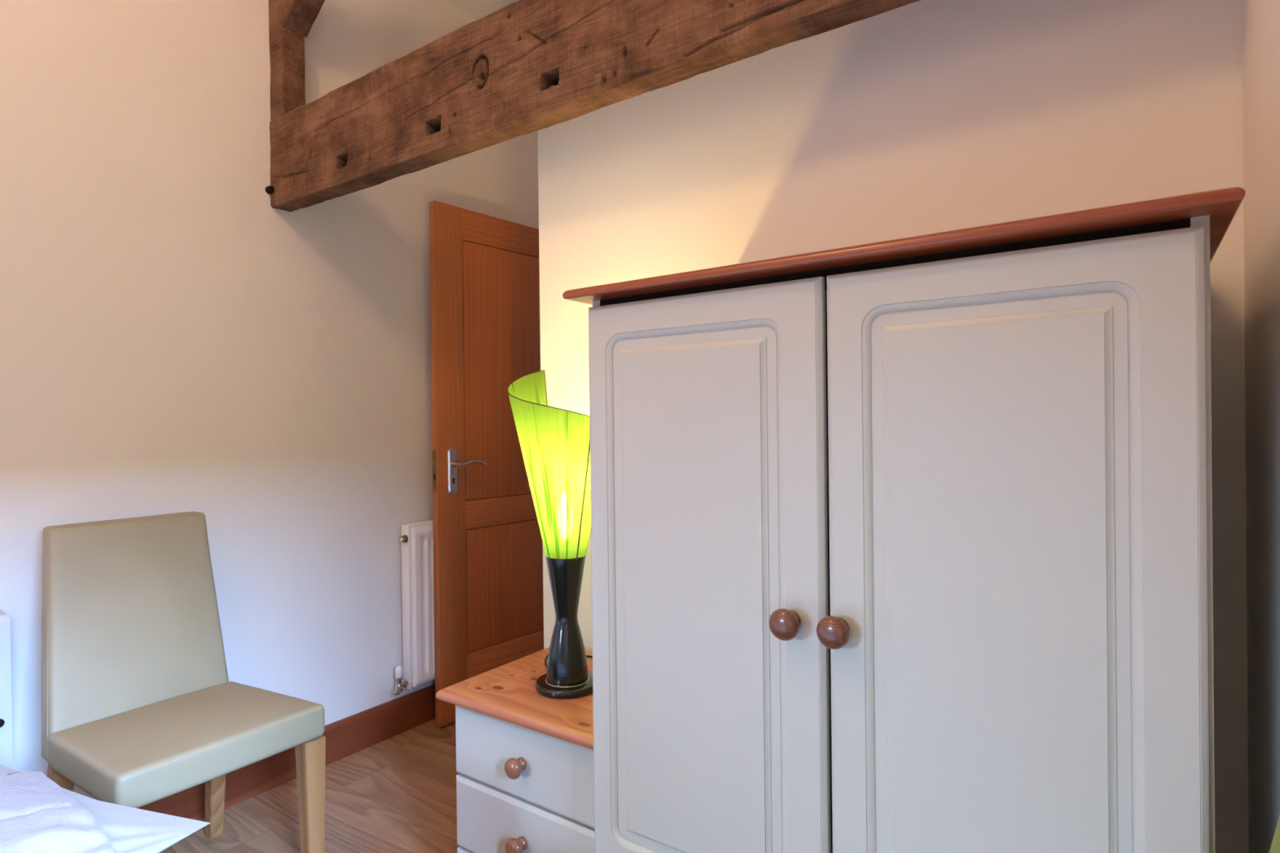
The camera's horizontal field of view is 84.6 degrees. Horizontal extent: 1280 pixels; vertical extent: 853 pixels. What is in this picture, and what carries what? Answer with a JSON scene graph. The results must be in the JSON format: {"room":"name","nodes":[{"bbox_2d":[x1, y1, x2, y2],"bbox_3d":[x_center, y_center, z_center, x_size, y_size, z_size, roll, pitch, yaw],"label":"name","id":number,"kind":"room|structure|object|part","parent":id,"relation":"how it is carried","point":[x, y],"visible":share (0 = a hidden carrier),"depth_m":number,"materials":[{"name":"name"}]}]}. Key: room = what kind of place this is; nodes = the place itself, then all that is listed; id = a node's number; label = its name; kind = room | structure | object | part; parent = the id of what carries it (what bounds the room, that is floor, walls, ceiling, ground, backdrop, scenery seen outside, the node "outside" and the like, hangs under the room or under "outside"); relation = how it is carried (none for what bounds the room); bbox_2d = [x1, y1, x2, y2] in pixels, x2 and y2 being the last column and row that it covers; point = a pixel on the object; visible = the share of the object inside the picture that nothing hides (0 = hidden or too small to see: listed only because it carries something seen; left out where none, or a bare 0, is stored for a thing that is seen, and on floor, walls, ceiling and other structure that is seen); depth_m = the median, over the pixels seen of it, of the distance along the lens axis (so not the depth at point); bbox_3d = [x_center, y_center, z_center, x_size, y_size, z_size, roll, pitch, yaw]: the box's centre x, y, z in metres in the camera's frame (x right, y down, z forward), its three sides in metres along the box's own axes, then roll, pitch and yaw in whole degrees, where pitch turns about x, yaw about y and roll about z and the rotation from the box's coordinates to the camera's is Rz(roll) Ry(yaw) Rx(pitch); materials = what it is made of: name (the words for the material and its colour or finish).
{"room":"bedroom","nodes":[
{"label":"bedroom","id":0,"kind":"room"},
{"bbox_2d":[0,0,538,799],"bbox_3d":[-1.657,-0.273,1.762,0.250,2.840,7.400,-1,0,35],"label":"wall","id":1,"kind":"structure","parent":0,"point":[174,339],"depth_m":2.11,"materials":[{"name":"beige paint"}]},
{"bbox_2d":[137,684,435,820],"bbox_3d":[-1.918,1.089,1.137,0.018,0.127,5.450,-1,0,35],"label":"baseboard","id":2,"kind":"structure","parent":1,"relation":"attached to","point":[347,736],"depth_m":2.38,"materials":[{"name":"brown wood"}]},
{"bbox_2d":[389,520,435,694],"bbox_3d":[-0.683,0.668,2.865,0.081,0.616,0.754,-1,0,35],"label":"radiator","id":3,"kind":"object","parent":1,"relation":"attached to","point":[416,539],"visible":0.18,"depth_m":2.60,"materials":[{"name":"metal"}]},
{"bbox_2d":[400,534,408,542],"bbox_3d":[-0.868,0.413,2.578,0.029,0.029,0.023,-1,0,35],"label":"radiator valve","id":4,"kind":"object","parent":3,"relation":"attached to","point":[404,539],"depth_m":2.57,"materials":[{"name":"metal"}]},
{"bbox_2d":[402,520,432,527],"bbox_3d":[-0.664,0.363,2.880,0.043,0.008,0.703,-1,0,35],"label":"grille","id":5,"kind":"object","parent":3,"relation":"attached to","point":[426,523],"depth_m":2.63,"materials":[{"name":"metal"}]},
{"bbox_3d":[-0.655,0.662,2.877,0.049,0.594,0.700,-1,0,35],"label":"panel","id":6,"kind":"part","parent":3,"relation":"part of","materials":[{"name":"metal"}]},
{"bbox_2d":[428,200,543,727],"bbox_3d":[-0.509,0.137,2.913,0.092,1.972,0.771,0,0,39],"label":"door","id":7,"kind":"structure","parent":1,"relation":"in","point":[484,269],"depth_m":2.79,"materials":[{"name":"brown wood"}]},
{"bbox_3d":[-0.770,0.165,2.640,0.022,0.155,0.002,0,0,39],"label":"latch plate","id":8,"kind":"part","parent":7,"relation":"part of","materials":[{"name":"gold metal"}]},
{"bbox_3d":[-0.712,0.172,2.675,0.009,0.178,0.042,0,0,39],"label":"handle","id":9,"kind":"part","parent":7,"relation":"part of","materials":[{"name":"silver metal"}]},
{"bbox_3d":[-0.656,0.141,2.702,0.051,0.026,0.135,0,0,39],"label":"lever","id":10,"kind":"part","parent":7,"relation":"part of","materials":[{"name":"silver metal"}]},
{"bbox_3d":[-0.539,-0.788,2.930,0.034,0.121,0.514,0,0,39],"label":"rail","id":11,"kind":"part","parent":7,"relation":"part of","materials":[{"name":"brown wood"}]},
{"bbox_3d":[-0.526,0.342,2.935,0.034,0.109,0.514,0,0,39],"label":"rail","id":12,"kind":"part","parent":7,"relation":"part of","materials":[{"name":"brown wood"}]},
{"bbox_3d":[-0.532,-0.220,2.933,0.029,1.007,0.507,0,0,39],"label":"panel","id":13,"kind":"part","parent":7,"relation":"part of","materials":[{"name":"brown wood"}]},
{"bbox_3d":[-0.523,0.638,2.936,0.029,0.476,0.507,0,0,39],"label":"panel","id":14,"kind":"part","parent":7,"relation":"part of","materials":[{"name":"brown wood"}]},
{"bbox_3d":[-0.518,1.002,2.938,0.034,0.243,0.514,0,0,39],"label":"rail","id":15,"kind":"part","parent":7,"relation":"part of","materials":[{"name":"brown wood"}]},
{"bbox_2d":[269,0,919,212],"bbox_3d":[-0.180,-0.844,1.586,2.443,0.286,0.075,-1,0,35],"label":"ceiling beam","id":16,"kind":"structure","parent":1,"relation":"attached to","point":[525,67],"depth_m":1.63,"materials":[{"name":"brown wood"}]},
{"bbox_2d":[265,185,274,194],"bbox_3d":[-1.178,-0.750,2.234,0.042,0.023,0.024,-1,0,35],"label":"bolt","id":17,"kind":"object","parent":16,"relation":"attached to","point":[269,189],"visible":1,"depth_m":2.22,"materials":[{"name":"black metal"}]},
{"bbox_2d":[268,0,305,119],"bbox_3d":[-1.135,-1.252,2.257,0.094,0.550,0.084,-1,0,35],"label":"timber post","id":18,"kind":"object","parent":16,"relation":"on","point":[286,46],"visible":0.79,"depth_m":2.23,"materials":[{"name":"brown wood"}]},
{"bbox_2d":[270,0,324,37],"bbox_3d":[-0.575,-1.854,1.863,1.445,1.194,0.095,-1,0,35],"label":"rafter","id":19,"kind":"object","parent":18,"relation":"attached to","point":[299,16],"visible":1,"depth_m":2.20,"materials":[{"name":"brown wood"}]},
{"bbox_2d":[159,718,459,852],"bbox_3d":[-0.357,1.186,0.872,3.600,0.100,7.400,-1,0,35],"label":"floor","id":20,"kind":"structure","parent":0,"point":[397,793],"depth_m":2.10,"materials":[{"name":"laminate"}]},
{"bbox_2d":[0,608,12,768],"bbox_3d":[-1.129,0.789,0.503,2.005,0.714,1.478,-1,0,35],"label":"bed","id":21,"kind":"object","parent":20,"relation":"on","point":[6,721],"visible":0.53,"depth_m":1.62,"materials":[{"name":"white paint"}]},
{"bbox_2d":[0,764,210,852],"bbox_3d":[-1.137,0.594,0.889,0.790,0.105,0.827,-1,0,35],"label":"sheet","id":22,"kind":"object","parent":21,"relation":"on","point":[129,829],"visible":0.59,"depth_m":1.04,"materials":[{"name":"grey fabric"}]},
{"bbox_2d":[0,771,117,852],"bbox_3d":[-1.020,0.566,0.875,0.448,0.092,0.526,0,0,39],"label":"blanket","id":23,"kind":"object","parent":22,"relation":"on","point":[37,815],"visible":1,"depth_m":1.00,"materials":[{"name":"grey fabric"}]},
{"bbox_2d":[40,511,325,852],"bbox_3d":[-1.109,0.689,1.663,0.597,0.904,0.431,-1,0,35],"label":"dining chair","id":24,"kind":"object","parent":20,"relation":"on","point":[140,707],"visible":0.96,"depth_m":1.66,"materials":[{"name":"beige leather"}]},
{"bbox_3d":[-1.346,0.942,1.614,0.189,0.404,0.042,-1,0,35],"label":"leg","id":25,"kind":"part","parent":24,"relation":"part of","materials":[{"name":"brown wood"}]},
{"bbox_3d":[-1.267,0.489,1.756,0.234,0.499,0.396,-1,0,35],"label":"backrest","id":26,"kind":"part","parent":24,"relation":"part of","materials":[{"name":"beige leather"}]},
{"bbox_3d":[-1.015,0.697,1.597,0.367,0.091,0.431,-1,0,35],"label":"seat","id":27,"kind":"part","parent":24,"relation":"part of","materials":[{"name":"beige leather"}]},
{"bbox_3d":[-1.148,0.939,1.898,0.051,0.404,0.206,-1,0,-38],"label":"leg","id":28,"kind":"part","parent":24,"relation":"part of","materials":[{"name":"brown wood"}]},
{"bbox_3d":[-0.779,0.937,1.668,0.050,0.400,0.050,-1,0,35],"label":"leg","id":29,"kind":"part","parent":24,"relation":"part of","materials":[{"name":"brown wood"}]},
{"bbox_2d":[435,647,595,852],"bbox_3d":[-0.147,0.843,1.513,0.448,0.576,0.372,-1,0,35],"label":"bedside table","id":30,"kind":"object","parent":20,"relation":"on","point":[525,781],"visible":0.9,"depth_m":1.40,"materials":[{"name":"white wood"}]},
{"bbox_3d":[-0.223,0.979,1.397,0.408,0.151,0.018,-1,0,35],"label":"drawer","id":31,"kind":"part","parent":30,"relation":"part of","materials":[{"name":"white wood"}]},
{"bbox_3d":[-0.243,0.666,1.374,0.040,0.040,0.037,-1,0,35],"label":"knob","id":32,"kind":"part","parent":30,"relation":"part of","materials":[{"name":"brown wood"}]},
{"bbox_3d":[-0.241,0.822,1.375,0.040,0.040,0.037,-1,0,35],"label":"knob","id":33,"kind":"part","parent":30,"relation":"part of","materials":[{"name":"brown wood"}]},
{"bbox_3d":[-0.227,0.665,1.396,0.408,0.152,0.018,-1,0,35],"label":"drawer","id":34,"kind":"part","parent":30,"relation":"part of","materials":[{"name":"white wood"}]},
{"bbox_3d":[-0.225,0.822,1.397,0.408,0.151,0.018,-1,0,35],"label":"drawer","id":35,"kind":"part","parent":30,"relation":"part of","materials":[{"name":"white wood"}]},
{"bbox_2d":[506,369,592,698],"bbox_3d":[-0.175,0.212,1.527,0.217,0.684,0.293,-1,0,-11],"label":"table lamp","id":36,"kind":"object","parent":30,"relation":"on","point":[554,442],"visible":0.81,"depth_m":1.44,"materials":[{"name":"green translucent fabric"},{"name":"black lacquer"},{"name":"wire"}]},
{"bbox_3d":[-0.175,0.074,1.490,0.228,0.406,0.203,-1,0,35],"label":"lamp shade","id":37,"kind":"part","parent":36,"relation":"part of","materials":[{"name":"green"}]},
{"bbox_3d":[-0.156,0.405,1.494,0.089,0.265,0.089,-1,0,35],"label":"stem","id":38,"kind":"part","parent":36,"relation":"part of","materials":[{"name":"black ceramic"}]},
{"bbox_3d":[-0.161,0.535,1.628,0.056,0.036,0.181,-1,0,35],"label":"cord","id":39,"kind":"part","parent":36,"relation":"part of","materials":[{"name":"black plastic"}]},
{"bbox_2d":[562,186,1245,852],"bbox_3d":[0.369,0.444,1.131,0.882,1.365,0.491,-1,0,35],"label":"wardrobe","id":40,"kind":"object","parent":20,"relation":"on","point":[901,545],"visible":1,"depth_m":0.89,"materials":[{"name":"grey wood"}]},
{"bbox_3d":[0.088,0.271,1.087,0.412,0.950,0.018,-1,0,35],"label":"door","id":41,"kind":"part","parent":40,"relation":"part of","materials":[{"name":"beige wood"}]},
{"bbox_3d":[0.202,0.272,0.972,0.043,0.043,0.041,-1,0,35],"label":"knob","id":42,"kind":"part","parent":40,"relation":"part of","materials":[{"name":"brown wood"}]},
{"bbox_3d":[0.258,0.271,0.932,0.043,0.043,0.041,-1,0,35],"label":"knob","id":43,"kind":"part","parent":40,"relation":"part of","materials":[{"name":"brown wood"}]},
{"bbox_3d":[0.376,-0.211,1.145,0.798,0.020,0.408,-1,0,35],"label":"panel","id":44,"kind":"part","parent":40,"relation":"part of","materials":[{"name":"white wood"}]},
{"bbox_3d":[0.366,-0.230,1.135,0.882,0.018,0.475,-1,0,35],"label":"cornice","id":45,"kind":"part","parent":40,"relation":"part of","materials":[{"name":"brown wood"}]},
{"bbox_3d":[0.427,0.268,0.850,0.404,0.950,0.018,-1,0,35],"label":"door","id":46,"kind":"part","parent":40,"relation":"part of","materials":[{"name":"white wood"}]},
{"bbox_2d":[444,0,519,19],"bbox_3d":[-0.885,-2.251,0.286,3.233,1.510,5.900,-1,0,35],"label":"ceiling","id":47,"kind":"structure","parent":0,"point":[477,9],"depth_m":2.92,"materials":[{"name":"white paint"}]},
{"bbox_2d":[537,0,1248,852],"bbox_3d":[0.873,-0.932,1.794,1.993,4.100,1.160,-1,0,35],"label":"wall","id":48,"kind":"structure","parent":0,"point":[920,117],"depth_m":1.31,"materials":[{"name":"beige paint"}]},
{"bbox_2d":[1241,0,1279,852],"bbox_3d":[-0.318,-0.908,-0.887,0.220,4.100,4.600,-1,0,35],"label":"wall","id":49,"kind":"structure","parent":0,"point":[1260,18],"depth_m":0.93,"materials":[{"name":"beige paint"}]},
{"bbox_2d":[1269,814,1279,852],"bbox_3d":[0.029,0.066,-0.163,0.064,1.240,2.188,-1,0,35],"label":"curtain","id":50,"kind":"object","parent":49,"relation":"hanging from","point":[1275,846],"visible":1,"depth_m":0.61,"materials":[{"name":"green fabric"}]}
]}

